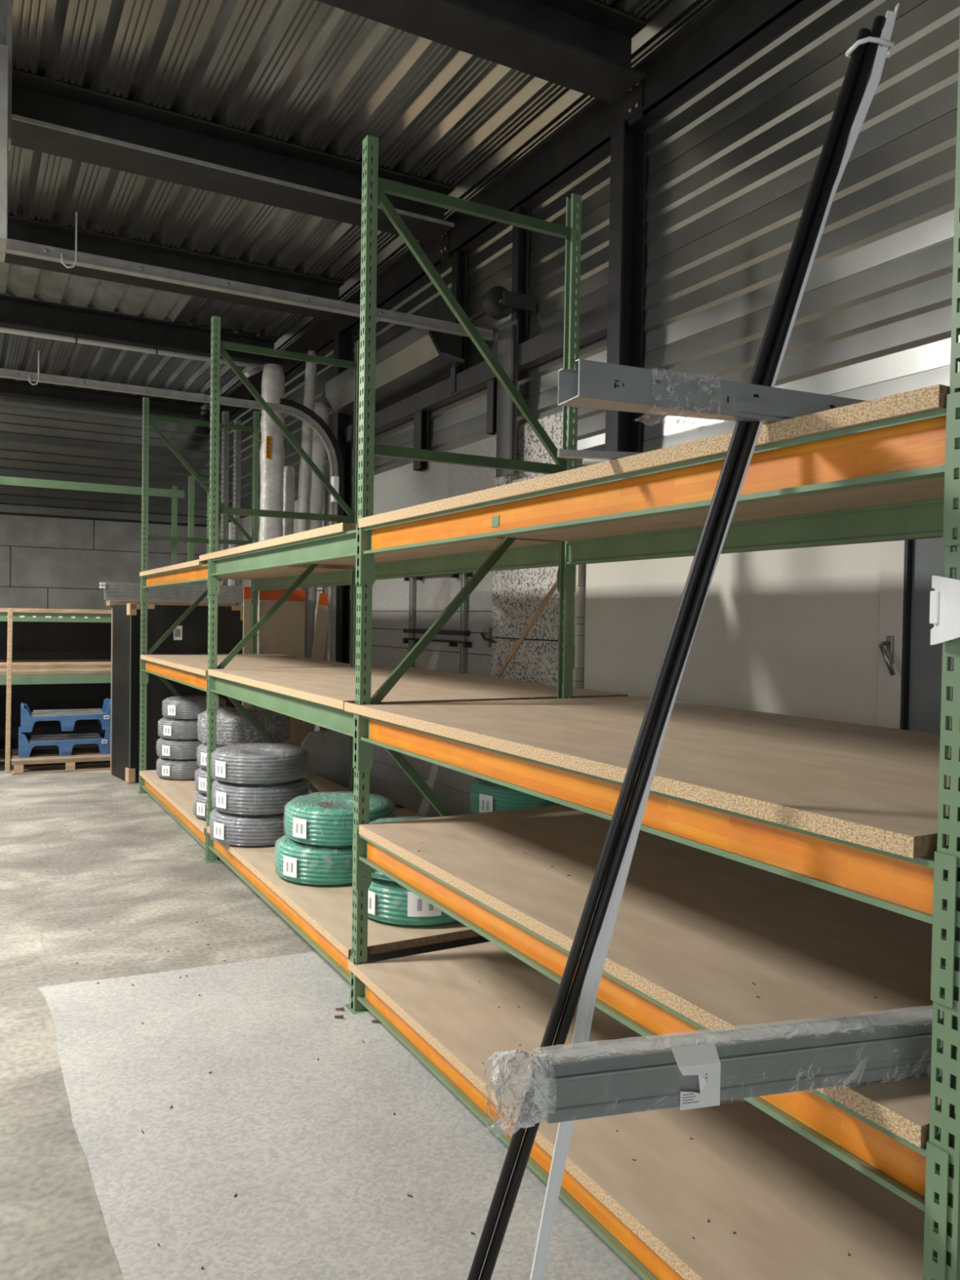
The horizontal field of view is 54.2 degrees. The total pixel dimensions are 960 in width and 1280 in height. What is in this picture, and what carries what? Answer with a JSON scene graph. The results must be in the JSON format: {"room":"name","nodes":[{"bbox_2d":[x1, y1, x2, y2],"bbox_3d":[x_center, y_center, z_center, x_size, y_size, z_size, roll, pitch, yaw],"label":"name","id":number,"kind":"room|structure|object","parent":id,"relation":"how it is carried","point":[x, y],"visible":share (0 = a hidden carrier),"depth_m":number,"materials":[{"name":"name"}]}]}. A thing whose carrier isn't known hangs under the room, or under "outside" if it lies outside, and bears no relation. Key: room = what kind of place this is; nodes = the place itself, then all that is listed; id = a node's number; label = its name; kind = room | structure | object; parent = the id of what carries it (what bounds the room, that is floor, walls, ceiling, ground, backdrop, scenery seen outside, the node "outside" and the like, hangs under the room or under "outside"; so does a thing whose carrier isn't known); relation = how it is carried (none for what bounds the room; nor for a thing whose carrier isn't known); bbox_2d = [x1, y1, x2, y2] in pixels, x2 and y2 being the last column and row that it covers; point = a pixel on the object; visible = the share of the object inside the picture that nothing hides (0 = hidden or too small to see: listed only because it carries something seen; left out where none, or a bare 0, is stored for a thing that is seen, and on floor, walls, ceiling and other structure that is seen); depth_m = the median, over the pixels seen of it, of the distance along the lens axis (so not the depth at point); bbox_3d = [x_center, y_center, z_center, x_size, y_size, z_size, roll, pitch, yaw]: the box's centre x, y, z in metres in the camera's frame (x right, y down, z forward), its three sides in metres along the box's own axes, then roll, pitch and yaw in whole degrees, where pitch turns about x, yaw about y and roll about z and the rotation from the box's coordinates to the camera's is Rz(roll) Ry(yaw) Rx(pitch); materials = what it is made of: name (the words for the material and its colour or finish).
{"room":"warehouse","nodes":[
{"label":"warehouse","id":0,"kind":"room"},
{"bbox_2d":[0,395,210,613],"bbox_3d":[-8.018,-1.272,12.541,9.200,5.050,0.340,0,1,-29],"label":"wall","id":1,"kind":"structure","parent":0,"point":[46,562],"depth_m":13.61,"materials":[{"name":"metal"}]},
{"bbox_2d":[0,745,404,1279],"bbox_3d":[-3.621,1.598,4.682,9.300,0.200,18.300,0,1,-29],"label":"floor","id":2,"kind":"structure","parent":0,"point":[80,851],"depth_m":4.96,"materials":[{"name":"concrete"}]},
{"bbox_2d":[4,608,13,773],"bbox_3d":[-4.880,0.520,9.714,0.049,1.699,0.149,1,1,-16],"label":"timber post","id":3,"kind":"object","parent":2,"relation":"on","point":[10,610],"visible":1,"depth_m":9.70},
{"bbox_2d":[0,683,111,749],"bbox_3d":[-6.100,0.884,11.023,4.700,0.850,0.030,0,1,-29],"label":"sheet","id":4,"kind":"object","parent":2,"relation":"on","point":[70,695],"visible":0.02,"depth_m":11.47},
{"bbox_2d":[11,746,110,774],"bbox_3d":[-4.453,1.292,10.153,1.100,0.146,0.850,0,1,-26],"label":"wooden pallet","id":5,"kind":"object","parent":2,"relation":"on","point":[37,756],"visible":0.64,"depth_m":9.88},
{"bbox_2d":[18,725,111,757],"bbox_3d":[-4.491,1.072,10.179,0.930,0.289,0.604,0,1,-26],"label":"crate","id":6,"kind":"object","parent":5,"relation":"on","point":[64,742],"visible":0.92,"depth_m":9.98,"materials":[{"name":"plastic"}]},
{"bbox_2d":[20,697,111,732],"bbox_3d":[-4.469,0.810,10.183,0.930,0.289,0.604,0,1,-26],"label":"crate","id":7,"kind":"object","parent":6,"relation":"on","point":[67,718],"visible":0.94,"depth_m":9.98,"materials":[{"name":"plastic"}]},
{"bbox_2d":[57,1103,121,1279],"bbox_3d":[0.199,1.659,0.195,0.140,0.001,6.751,0,1,-29],"label":"trim","id":8,"kind":"structure","parent":2,"relation":"on","point":[97,1260],"depth_m":2.58,"materials":[{"name":"concrete"}]},
{"bbox_2d":[0,475,194,684],"bbox_3d":[-5.827,-0.314,10.394,4.960,3.300,1.070,0,1,-29],"label":"rack","id":9,"kind":"object","parent":2,"relation":"on","point":[33,615],"visible":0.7,"depth_m":10.60,"materials":[{"name":"metal"}]},
{"bbox_2d":[0,671,111,675],"bbox_3d":[-5.551,0.358,10.499,4.150,0.030,0.790,0,1,-29],"label":"sheet","id":10,"kind":"object","parent":9,"relation":"on","point":[72,672],"visible":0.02,"depth_m":10.50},
{"bbox_2d":[0,667,111,672],"bbox_3d":[-5.420,0.324,10.573,3.950,0.035,0.785,0,1,-29],"label":"sheet","id":11,"kind":"object","parent":10,"relation":"on","point":[69,669],"visible":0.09,"depth_m":10.51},
{"bbox_2d":[0,665,111,668],"bbox_3d":[-5.605,0.289,10.473,4.230,0.028,0.780,0,1,-29],"label":"sheet","id":12,"kind":"object","parent":11,"relation":"on","point":[31,666],"visible":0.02,"depth_m":10.50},
{"bbox_2d":[0,659,111,666],"bbox_3d":[-5.553,0.258,10.503,4.150,0.030,0.775,0,1,-29],"label":"sheet","id":13,"kind":"object","parent":12,"relation":"on","point":[2,662],"visible":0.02,"depth_m":10.68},
{"bbox_2d":[0,621,111,659],"bbox_3d":[-5.483,0.032,11.069,2.620,0.649,0.040,0,1,-29],"label":"wall panel","id":14,"kind":"object","parent":9,"relation":"on","point":[31,640],"visible":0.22,"depth_m":11.27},
{"bbox_2d":[111,603,141,782],"bbox_3d":[-3.530,0.513,9.424,0.172,1.755,0.610,0,2,-37],"label":"panel","id":15,"kind":"object","parent":2,"relation":"on","point":[126,618],"visible":0.97,"depth_m":9.23,"materials":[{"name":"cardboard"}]},
{"bbox_2d":[106,600,235,772],"bbox_3d":[-3.320,0.485,10.091,1.300,1.798,0.250,0,1,-29],"label":"stand","id":16,"kind":"object","parent":2,"relation":"on","point":[108,602],"visible":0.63,"depth_m":9.79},
{"bbox_2d":[0,350,343,730],"bbox_3d":[-4.266,-0.492,7.396,6.785,3.810,0.285,0,1,-29],"label":"door track","id":17,"kind":"object","parent":2,"relation":"on","point":[302,412],"visible":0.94,"depth_m":8.84,"materials":[{"name":"grey metal"}]},
{"bbox_2d":[138,604,243,780],"bbox_3d":[-2.842,0.528,9.275,0.995,1.745,0.062,0,1,-29],"label":"panel","id":18,"kind":"object","parent":2,"relation":"on","point":[190,637],"visible":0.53,"depth_m":9.18,"materials":[{"name":"plastic"}]},
{"bbox_2d":[136,396,259,794],"bbox_3d":[-2.653,-0.402,8.910,1.114,3.646,0.106,0,1,-29],"label":"frame","id":19,"kind":"object","parent":2,"relation":"on","point":[147,418],"visible":0.67,"depth_m":8.74,"materials":[{"name":"green paint"}]},
{"bbox_2d":[251,569,351,604],"bbox_3d":[-1.553,-0.440,7.969,0.068,0.255,2.722,0,1,-29],"label":"beam","id":20,"kind":"structure","parent":19,"relation":"attached to","point":[339,578],"depth_m":7.68,"materials":[{"name":"metal"}]},
{"bbox_2d":[220,410,229,585],"bbox_3d":[-2.897,-0.596,10.604,0.060,3.950,0.067,0,2,-39],"label":"post","id":21,"kind":"object","parent":2,"relation":"on","point":[225,415],"visible":0.48,"depth_m":10.56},
{"bbox_2d":[231,419,241,605],"bbox_3d":[-2.753,-0.543,10.571,0.060,3.850,0.067,0,2,-39],"label":"post","id":22,"kind":"object","parent":2,"relation":"on","point":[237,462],"visible":0.3,"depth_m":10.52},
{"bbox_2d":[257,364,284,708],"bbox_3d":[-2.112,-0.672,9.468,0.248,4.161,0.267,0,1,-29],"label":"pipe","id":23,"kind":"object","parent":2,"relation":"on","point":[273,382],"visible":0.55,"depth_m":9.35,"materials":[{"name":"white plastic"}]},
{"bbox_2d":[257,589,305,746],"bbox_3d":[-1.989,0.454,9.392,0.470,1.930,0.020,0,1,-29],"label":"board","id":24,"kind":"object","parent":2,"relation":"on","point":[283,633],"visible":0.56,"depth_m":9.39,"materials":[{"name":"orange paint"}]},
{"bbox_2d":[201,315,364,862],"bbox_3d":[-1.346,-0.329,6.548,1.114,3.646,0.106,0,1,-29],"label":"frame","id":25,"kind":"object","parent":2,"relation":"on","point":[218,347],"visible":0.64,"depth_m":6.38,"materials":[{"name":"green paint"}]},
{"bbox_2d":[138,775,206,860],"bbox_3d":[-2.471,1.386,7.517,0.068,0.255,2.722,0,1,-29],"label":"beam","id":26,"kind":"structure","parent":25,"relation":"attached to","point":[200,837],"depth_m":7.34,"materials":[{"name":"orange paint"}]},
{"bbox_2d":[139,769,348,834],"bbox_3d":[-1.885,1.262,7.834,1.412,0.038,2.620,0,1,-29],"label":"shelf board","id":27,"kind":"object","parent":26,"relation":"on","point":[180,793],"visible":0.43,"depth_m":7.81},
{"bbox_2d":[157,716,197,739],"bbox_3d":[-2.597,0.777,8.402,0.553,0.180,0.552,1,1,-11],"label":"coil","id":28,"kind":"object","parent":27,"relation":"on","point":[167,728],"visible":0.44,"depth_m":8.16,"materials":[{"name":"grey"}]},
{"bbox_2d":[155,757,199,779],"bbox_3d":[-2.612,1.127,8.404,0.552,0.180,0.555,1,1,9],"label":"coil","id":29,"kind":"object","parent":27,"relation":"on","point":[170,769],"visible":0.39,"depth_m":8.16,"materials":[{"name":"grey"}]},
{"bbox_2d":[155,737,201,759],"bbox_3d":[-2.608,0.952,8.402,0.553,0.180,0.552,1,1,-6],"label":"coil","id":30,"kind":"object","parent":27,"relation":"on","point":[167,748],"visible":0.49,"depth_m":8.16,"materials":[{"name":"grey"}]},
{"bbox_2d":[161,695,226,719],"bbox_3d":[-2.565,0.603,8.413,0.552,0.180,0.559,2,1,31],"label":"coil","id":31,"kind":"object","parent":27,"relation":"on","point":[188,708],"visible":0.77,"depth_m":8.18,"materials":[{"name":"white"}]},
{"bbox_2d":[197,706,290,746],"bbox_3d":[-1.719,0.621,6.850,0.662,0.251,0.662,0,2,-36],"label":"coil","id":32,"kind":"object","parent":27,"relation":"on","point":[233,727],"visible":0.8,"depth_m":6.62,"materials":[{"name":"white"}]},
{"bbox_2d":[140,658,208,711],"bbox_3d":[-2.454,0.317,7.493,0.068,0.255,2.722,0,1,-29],"label":"beam","id":33,"kind":"structure","parent":25,"relation":"attached to","point":[199,682],"depth_m":7.44,"materials":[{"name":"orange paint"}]},
{"bbox_2d":[140,653,351,675],"bbox_3d":[-1.911,0.192,7.786,1.312,0.038,2.620,0,1,-29],"label":"shelf board","id":34,"kind":"object","parent":33,"relation":"on","point":[195,664],"visible":0.71,"depth_m":7.61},
{"bbox_2d":[140,560,209,601],"bbox_3d":[-2.441,-0.443,7.477,0.068,0.255,2.722,0,1,-29],"label":"beam","id":35,"kind":"structure","parent":25,"relation":"attached to","point":[197,573],"depth_m":7.46,"materials":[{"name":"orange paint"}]},
{"bbox_2d":[139,559,351,579],"bbox_3d":[-1.964,-0.569,7.785,1.212,0.038,2.700,0,1,-29],"label":"shelf board","id":36,"kind":"object","parent":35,"relation":"on","point":[296,570],"visible":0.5,"depth_m":7.31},
{"bbox_2d":[283,466,295,536],"bbox_3d":[-2.015,-0.191,9.692,0.171,3.192,0.156,1,1,-6],"label":"roll","id":37,"kind":"object","parent":2,"relation":"on","point":[289,471],"visible":0.21,"depth_m":9.62,"materials":[{"name":"white plastic"}]},
{"bbox_2d":[295,350,316,601],"bbox_3d":[-1.853,-0.781,9.599,0.118,4.386,0.383,2,2,34],"label":"roll","id":38,"kind":"object","parent":2,"relation":"on","point":[310,369],"visible":0.38,"depth_m":9.60,"materials":[{"name":"white plastic"}]},
{"bbox_2d":[299,592,328,746],"bbox_3d":[-1.688,0.472,9.519,0.360,1.901,0.020,0,1,-29],"label":"board","id":39,"kind":"object","parent":2,"relation":"on","point":[322,619],"visible":0.42,"depth_m":9.52,"materials":[{"name":"orange paint"}]},
{"bbox_2d":[302,402,329,657],"bbox_3d":[-1.825,-0.525,9.810,0.450,3.872,0.264,1,1,5],"label":"roll","id":40,"kind":"object","parent":2,"relation":"on","point":[318,454],"visible":0.3,"depth_m":9.70,"materials":[{"name":"white plastic"}]},
{"bbox_2d":[301,729,349,789],"bbox_3d":[-1.397,1.141,8.729,0.608,0.610,0.050,0,1,-29],"label":"sheet","id":41,"kind":"object","parent":2,"relation":"on","point":[328,750],"visible":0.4,"depth_m":8.70,"materials":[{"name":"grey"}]},
{"bbox_2d":[38,935,643,1279],"bbox_3d":[1.294,1.648,1.438,3.056,0.004,7.863,0,1,-29],"label":"slab","id":42,"kind":"object","parent":2,"relation":"on","point":[320,1166],"depth_m":2.96,"materials":[{"name":"concrete"}]},
{"bbox_2d":[343,134,582,1014],"bbox_3d":[-0.039,-0.256,4.187,1.114,3.646,0.106,0,1,-29],"label":"frame","id":43,"kind":"object","parent":42,"relation":"on","point":[374,188],"visible":0.66,"depth_m":4.03,"materials":[{"name":"green paint"}]},
{"bbox_2d":[205,827,355,1009],"bbox_3d":[-1.163,1.429,5.155,0.068,0.255,2.722,0,1,-29],"label":"beam","id":44,"kind":"structure","parent":43,"relation":"attached to","point":[317,940],"depth_m":4.84,"materials":[{"name":"metal"}]},
{"bbox_2d":[207,808,480,958],"bbox_3d":[-0.557,1.305,5.491,1.458,0.038,2.617,0,1,-29],"label":"shelf board","id":45,"kind":"object","parent":44,"relation":"on","point":[326,908],"visible":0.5,"depth_m":4.45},
{"bbox_2d":[208,808,284,846],"bbox_3d":[-1.413,1.162,5.995,0.616,0.195,0.614,0,1,-20],"label":"coil","id":46,"kind":"object","parent":45,"relation":"on","point":[231,829],"visible":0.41,"depth_m":5.73,"materials":[{"name":"grey"}]},
{"bbox_2d":[210,742,309,784],"bbox_3d":[-1.402,0.782,5.986,0.616,0.195,0.621,2,1,33],"label":"coil","id":47,"kind":"object","parent":45,"relation":"on","point":[248,763],"visible":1,"depth_m":5.77,"materials":[{"name":"grey"}]},
{"bbox_2d":[210,777,310,815],"bbox_3d":[-1.401,0.972,5.996,0.614,0.195,0.616,0,1,-27],"label":"coil","id":48,"kind":"object","parent":45,"relation":"on","point":[227,797],"visible":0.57,"depth_m":5.74,"materials":[{"name":"grey"}]},
{"bbox_2d":[274,835,352,885],"bbox_3d":[-0.825,1.185,5.187,0.615,0.205,0.616,1,1,21],"label":"coil","id":49,"kind":"object","parent":45,"relation":"on","point":[296,862],"visible":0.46,"depth_m":4.92,"materials":[{"name":"green"}]},
{"bbox_2d":[355,877,457,925],"bbox_3d":[-0.297,1.207,4.565,0.615,0.205,0.616,2,1,28],"label":"coil","id":50,"kind":"object","parent":45,"relation":"on","point":[388,902],"visible":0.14,"depth_m":4.29,"materials":[{"name":"green"}]},
{"bbox_3d":[0.228,1.209,4.914,0.583,0.202,0.588,2,1,32],"label":"coil","id":51,"kind":"object","parent":45,"relation":"on","visible":0},
{"bbox_3d":[0.233,1.014,4.912,0.585,0.202,0.583,0,1,-25],"label":"coil","id":52,"kind":"object","parent":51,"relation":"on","visible":0},
{"bbox_2d":[469,777,555,813],"bbox_3d":[0.236,0.819,4.907,0.584,0.202,0.582,1,1,0],"label":"coil","id":53,"kind":"object","parent":52,"relation":"on","point":[485,796],"visible":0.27,"depth_m":4.67,"materials":[{"name":"green"}]},
{"bbox_2d":[207,671,356,768],"bbox_3d":[-1.146,0.376,5.132,0.068,0.255,2.722,0,1,-29],"label":"beam","id":54,"kind":"structure","parent":43,"relation":"attached to","point":[339,720],"depth_m":4.86,"materials":[{"name":"metal"}]},
{"bbox_2d":[208,666,627,709],"bbox_3d":[-0.539,0.251,5.463,1.462,0.038,2.626,0,1,-29],"label":"shelf board","id":55,"kind":"object","parent":54,"relation":"on","point":[330,686],"visible":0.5,"depth_m":5.02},
{"bbox_2d":[208,524,359,595],"bbox_3d":[-1.133,-0.395,5.115,0.068,0.255,2.722,0,1,-29],"label":"beam","id":56,"kind":"structure","parent":43,"relation":"attached to","point":[341,545],"depth_m":4.85,"materials":[{"name":"metal"}]},
{"bbox_2d":[199,522,559,565],"bbox_3d":[-0.611,-0.523,5.568,1.432,0.038,2.922,0,1,-29],"label":"shelf board","id":57,"kind":"object","parent":56,"relation":"on","point":[486,544],"visible":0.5,"depth_m":4.99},
{"bbox_2d":[352,540,564,598],"bbox_3d":[-0.245,-0.391,5.607,0.068,0.255,2.722,0,1,-29],"label":"beam","id":58,"kind":"structure","parent":43,"relation":"attached to","point":[545,555],"depth_m":5.25,"materials":[{"name":"metal"}]},
{"bbox_2d":[351,972,684,1279],"bbox_3d":[0.144,1.542,2.795,0.068,0.255,2.722,0,1,-29],"label":"beam","id":59,"kind":"structure","parent":43,"relation":"attached to","point":[633,1250],"depth_m":2.74,"materials":[{"name":"metal"}]},
{"bbox_2d":[347,941,955,1279],"bbox_3d":[0.731,1.417,3.161,1.462,0.038,2.696,0,1,-29],"label":"shelf board","id":60,"kind":"object","parent":59,"relation":"on","point":[795,1210],"visible":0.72,"depth_m":2.52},
{"bbox_2d":[352,826,949,1279],"bbox_3d":[0.153,0.953,2.782,0.068,0.255,2.722,0,1,-29],"label":"beam","id":61,"kind":"structure","parent":43,"relation":"attached to","point":[907,1170],"depth_m":1.95,"materials":[{"name":"metal"}]},
{"bbox_2d":[359,804,959,1148],"bbox_3d":[0.763,0.828,3.120,1.450,0.038,2.620,0,1,-29],"label":"shelf board","id":62,"kind":"object","parent":61,"relation":"on","point":[694,928],"visible":0.73,"depth_m":2.69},
{"bbox_2d":[483,1006,958,1138],"bbox_3d":[0.831,0.792,1.836,1.700,0.159,0.108,1,1,-15],"label":"wrapped metal profile","id":63,"kind":"object","parent":62,"relation":"on","point":[703,1068],"visible":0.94,"depth_m":1.70,"materials":[{"name":"grey"}]},
{"bbox_2d":[354,713,957,1008],"bbox_3d":[0.162,0.452,2.771,0.068,0.255,2.722,0,1,-29],"label":"beam","id":64,"kind":"structure","parent":43,"relation":"attached to","point":[916,888],"depth_m":2.02,"materials":[{"name":"metal"}]},
{"bbox_2d":[344,696,949,858],"bbox_3d":[0.723,0.325,3.184,1.462,0.038,2.758,0,1,-29],"label":"shelf board","id":65,"kind":"object","parent":64,"relation":"on","point":[870,786],"visible":1,"depth_m":2.62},
{"bbox_2d":[356,391,959,585],"bbox_3d":[0.174,-0.322,2.754,0.068,0.255,2.722,0,1,-29],"label":"beam","id":66,"kind":"structure","parent":43,"relation":"attached to","point":[921,446],"depth_m":2.12,"materials":[{"name":"metal"}]},
{"bbox_2d":[358,384,949,541],"bbox_3d":[0.761,-0.447,3.089,1.432,0.038,2.647,0,1,-29],"label":"shelf board","id":67,"kind":"object","parent":66,"relation":"on","point":[933,397],"visible":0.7,"depth_m":2.60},
{"bbox_2d":[557,448,644,459],"bbox_3d":[0.672,-0.465,2.428,0.957,0.018,0.022,1,1,-7],"label":"bar","id":68,"kind":"object","parent":67,"relation":"on","point":[562,453],"visible":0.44,"depth_m":2.37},
{"bbox_2d":[557,359,865,430],"bbox_3d":[0.678,-0.466,1.942,1.092,0.100,0.087,0,1,-20],"label":"channel","id":69,"kind":"object","parent":67,"relation":"on","point":[600,385],"visible":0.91,"depth_m":1.81,"materials":[{"name":"grey metal"}]},
{"bbox_2d":[563,497,943,591],"bbox_3d":[1.062,-0.318,3.246,0.068,0.255,2.722,0,1,-29],"label":"beam","id":70,"kind":"structure","parent":43,"relation":"attached to","point":[922,519],"depth_m":3.24,"materials":[{"name":"metal"}]},
{"bbox_2d":[466,27,871,1279],"bbox_3d":[0.341,0.195,1.946,0.842,2.854,0.023,1,1,4],"label":"tube","id":71,"kind":"object","parent":42,"relation":"on","point":[856,57],"visible":1,"depth_m":1.93,"materials":[{"name":"black plastic"}]},
{"bbox_2d":[479,15,886,1279],"bbox_3d":[0.369,0.183,1.945,0.846,2.879,0.023,1,1,4],"label":"tube","id":72,"kind":"object","parent":42,"relation":"on","point":[879,21],"visible":1,"depth_m":1.93,"materials":[{"name":"black plastic"}]},
{"bbox_2d":[530,3,899,1279],"bbox_3d":[0.466,0.172,1.947,0.702,2.903,0.065,1,1,9],"label":"thin strip","id":73,"kind":"object","parent":42,"relation":"on","point":[587,999],"visible":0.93,"depth_m":1.96,"materials":[{"name":"white plastic"}]},
{"bbox_2d":[928,22,959,1279],"bbox_3d":[1.269,-0.182,1.826,1.114,3.646,0.106,0,1,-29],"label":"upright","id":74,"kind":"object","parent":42,"relation":"on","point":[942,1115],"visible":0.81,"depth_m":1.58,"materials":[{"name":"green paint"}]},
{"bbox_2d":[332,328,353,663],"bbox_3d":[-1.382,-0.802,9.301,0.155,4.470,0.140,0,1,-29],"label":"steel column","id":75,"kind":"structure","parent":2,"relation":"on","point":[343,344],"depth_m":9.31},
{"bbox_2d":[322,285,535,408],"bbox_3d":[-0.622,-2.312,7.776,0.325,0.210,3.520,0,1,-29],"label":"shaft","id":76,"kind":"object","parent":75,"relation":"attached to","point":[499,303],"visible":0.59,"depth_m":6.28,"materials":[{"name":"metal"}]},
{"bbox_2d":[283,791,395,846],"bbox_3d":[-0.777,0.985,5.209,0.615,0.205,0.616,1,1,11],"label":"coil","id":77,"kind":"object","parent":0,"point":[322,819],"visible":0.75,"depth_m":4.98,"materials":[{"name":"green"}]},
{"bbox_2d":[0,0,715,408],"bbox_3d":[-3.564,-3.474,4.556,9.440,0.252,18.500,0,1,-29],"label":"ceiling","id":78,"kind":"structure","parent":0,"point":[313,74],"depth_m":6.03,"materials":[{"name":"metal"}]},
{"bbox_2d":[0,0,12,262],"bbox_3d":[-2.699,-2.648,4.660,0.660,1.380,0.600,0,1,-29],"label":"metal box","id":79,"kind":"object","parent":78,"relation":"hanging from","point":[6,6],"visible":1,"depth_m":4.55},
{"bbox_2d":[0,378,202,418],"bbox_3d":[-8.063,-3.492,12.144,8.720,0.185,0.230,0,1,-29],"label":"roof beam","id":80,"kind":"structure","parent":78,"relation":"attached to","point":[12,388],"depth_m":13.50,"materials":[{"name":"metal"}]},
{"bbox_2d":[0,293,277,368],"bbox_3d":[-6.217,-3.339,8.809,8.720,0.285,0.300,0,1,-29],"label":"roof beam","id":81,"kind":"structure","parent":78,"relation":"attached to","point":[15,313],"depth_m":10.05,"materials":[{"name":"metal"}]},
{"bbox_2d":[3,214,344,320],"bbox_3d":[-5.181,-3.281,6.938,8.720,0.285,0.300,0,1,-29],"label":"roof beam","id":82,"kind":"structure","parent":78,"relation":"attached to","point":[19,228],"depth_m":8.26,"materials":[{"name":"metal"}]},
{"bbox_2d":[10,69,454,243],"bbox_3d":[-4.090,-3.218,4.967,8.720,0.289,0.366,0,1,-29],"label":"roof beam","id":83,"kind":"structure","parent":78,"relation":"attached to","point":[49,116],"depth_m":6.17,"materials":[{"name":"metal"}]},
{"bbox_2d":[315,0,647,103],"bbox_3d":[-3.002,-3.159,3.002,8.720,0.285,0.300,0,1,-29],"label":"roof beam","id":84,"kind":"structure","parent":78,"relation":"attached to","point":[584,46],"depth_m":4.80,"materials":[{"name":"metal"}]},
{"bbox_2d":[217,0,959,731],"bbox_3d":[0.316,-1.076,6.665,0.312,5.190,18.100,0,1,-29],"label":"wall","id":85,"kind":"structure","parent":0,"point":[731,168],"depth_m":4.65,"materials":[{"name":"metal"}]},
{"bbox_2d":[413,409,428,471],"bbox_3d":[-0.493,-1.670,7.822,0.070,0.500,0.140,0,1,-29],"label":"wall post","id":86,"kind":"object","parent":85,"relation":"attached to","point":[420,420],"visible":0.9,"depth_m":7.80,"materials":[{"name":"metal"}]},
{"bbox_2d":[369,435,497,817],"bbox_3d":[-0.569,-0.029,7.978,0.120,2.985,2.883,0,1,-29],"label":"door","id":87,"kind":"structure","parent":85,"relation":"in","point":[409,606],"depth_m":7.73,"materials":[{"name":"metal"}]},
{"bbox_2d":[449,250,466,393],"bbox_3d":[-0.165,-2.437,7.214,0.090,1.070,0.080,0,1,-29],"label":"wall post","id":88,"kind":"object","parent":85,"relation":"attached to","point":[459,273],"visible":0.6,"depth_m":7.21,"materials":[{"name":"metal"}]},
{"bbox_2d":[324,327,464,417],"bbox_3d":[-0.793,-2.264,7.986,0.300,0.290,2.250,0,1,-29],"label":"duct","id":89,"kind":"object","parent":88,"relation":"attached to","point":[418,356],"visible":0.67,"depth_m":7.51,"materials":[{"name":"metal"}]},
{"bbox_2d":[207,0,718,412],"bbox_3d":[0.314,-3.225,6.654,0.340,0.115,18.200,0,1,-29],"label":"trim","id":90,"kind":"structure","parent":85,"relation":"attached to","point":[715,1],"depth_m":6.10,"materials":[{"name":"metal"}]},
{"bbox_2d":[342,302,608,444],"bbox_3d":[-0.246,-1.962,7.378,0.090,0.150,4.460,0,1,-29],"label":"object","id":91,"kind":"object","parent":85,"relation":"attached to","point":[548,345],"visible":0.71,"depth_m":6.85,"materials":[{"name":"metal"}]},
{"bbox_2d":[486,378,497,435],"bbox_3d":[0.101,-1.697,6.749,0.070,0.420,0.090,0,1,-29],"label":"wall post","id":92,"kind":"object","parent":85,"relation":"attached to","point":[491,393],"visible":0.64,"depth_m":6.74,"materials":[{"name":"metal"}]},
{"bbox_2d":[201,0,826,431],"bbox_3d":[0.211,-3.045,6.488,0.220,0.250,18.000,0,1,-29],"label":"beam","id":93,"kind":"structure","parent":85,"relation":"attached to","point":[727,32],"depth_m":5.62,"materials":[{"name":"metal"}]},
{"bbox_2d":[511,205,529,344],"bbox_3d":[0.274,-2.412,6.423,0.090,1.070,0.070,0,1,-29],"label":"wall post","id":94,"kind":"object","parent":85,"relation":"attached to","point":[520,256],"visible":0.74,"depth_m":6.42,"materials":[{"name":"metal"}]},
{"bbox_2d":[495,319,518,477],"bbox_3d":[0.177,-1.660,6.472,0.035,1.040,0.250,0,1,-29],"label":"wall post","id":95,"kind":"object","parent":94,"relation":"attached to","point":[508,334],"visible":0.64,"depth_m":6.46,"materials":[{"name":"grey metal"}]},
{"bbox_2d":[5,212,493,341],"bbox_3d":[-2.887,-2.237,4.935,6.800,0.320,0.069,0,1,-29],"label":"door track","id":96,"kind":"object","parent":95,"relation":"attached to","point":[14,246],"visible":1,"depth_m":5.65,"materials":[{"name":"grey metal"}]},
{"bbox_2d":[604,119,646,452],"bbox_3d":[0.843,-2.940,5.329,0.177,4.112,0.115,0,1,-29],"label":"steel column","id":97,"kind":"structure","parent":85,"relation":"attached to","point":[628,150],"depth_m":5.36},
{"bbox_2d":[583,540,905,728],"bbox_3d":[1.176,0.373,4.828,0.115,2.360,2.264,0,1,-29],"label":"door","id":98,"kind":"structure","parent":85,"relation":"in","point":[811,632],"depth_m":4.48,"materials":[{"name":"white paint"}]},
{"bbox_2d":[900,539,913,729],"bbox_3d":[1.749,0.394,3.840,0.070,2.380,0.012,0,1,-29],"label":"trim","id":99,"kind":"structure","parent":85,"relation":"attached to","point":[908,543],"depth_m":3.81,"materials":[{"name":"metal"}]},
{"bbox_2d":[907,537,954,733],"bbox_3d":[2.297,0.265,2.851,0.050,2.140,2.238,0,1,-29],"label":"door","id":100,"kind":"structure","parent":85,"relation":"in","point":[928,554],"depth_m":3.77,"materials":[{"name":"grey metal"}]},
{"bbox_2d":[928,575,959,644],"bbox_3d":[0.766,-0.050,1.552,0.021,0.118,0.080,1,1,-6],"label":"guard","id":101,"kind":"object","parent":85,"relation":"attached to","point":[944,601],"visible":1,"depth_m":1.54,"materials":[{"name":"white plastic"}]},
{"bbox_3d":[-7.709,-1.017,2.280,0.200,5.000,18.200,0,1,-29],"label":"wall","id":102,"kind":"structure","parent":0,"visible":0},
{"bbox_2d":[0,326,263,369],"bbox_3d":[-6.147,-3.107,8.454,8.500,0.181,0.057,0,1,-29],"label":"door track","id":103,"kind":"object","parent":102,"relation":"attached to","point":[4,330],"visible":0.99,"depth_m":9.75,"materials":[{"name":"grey metal"}]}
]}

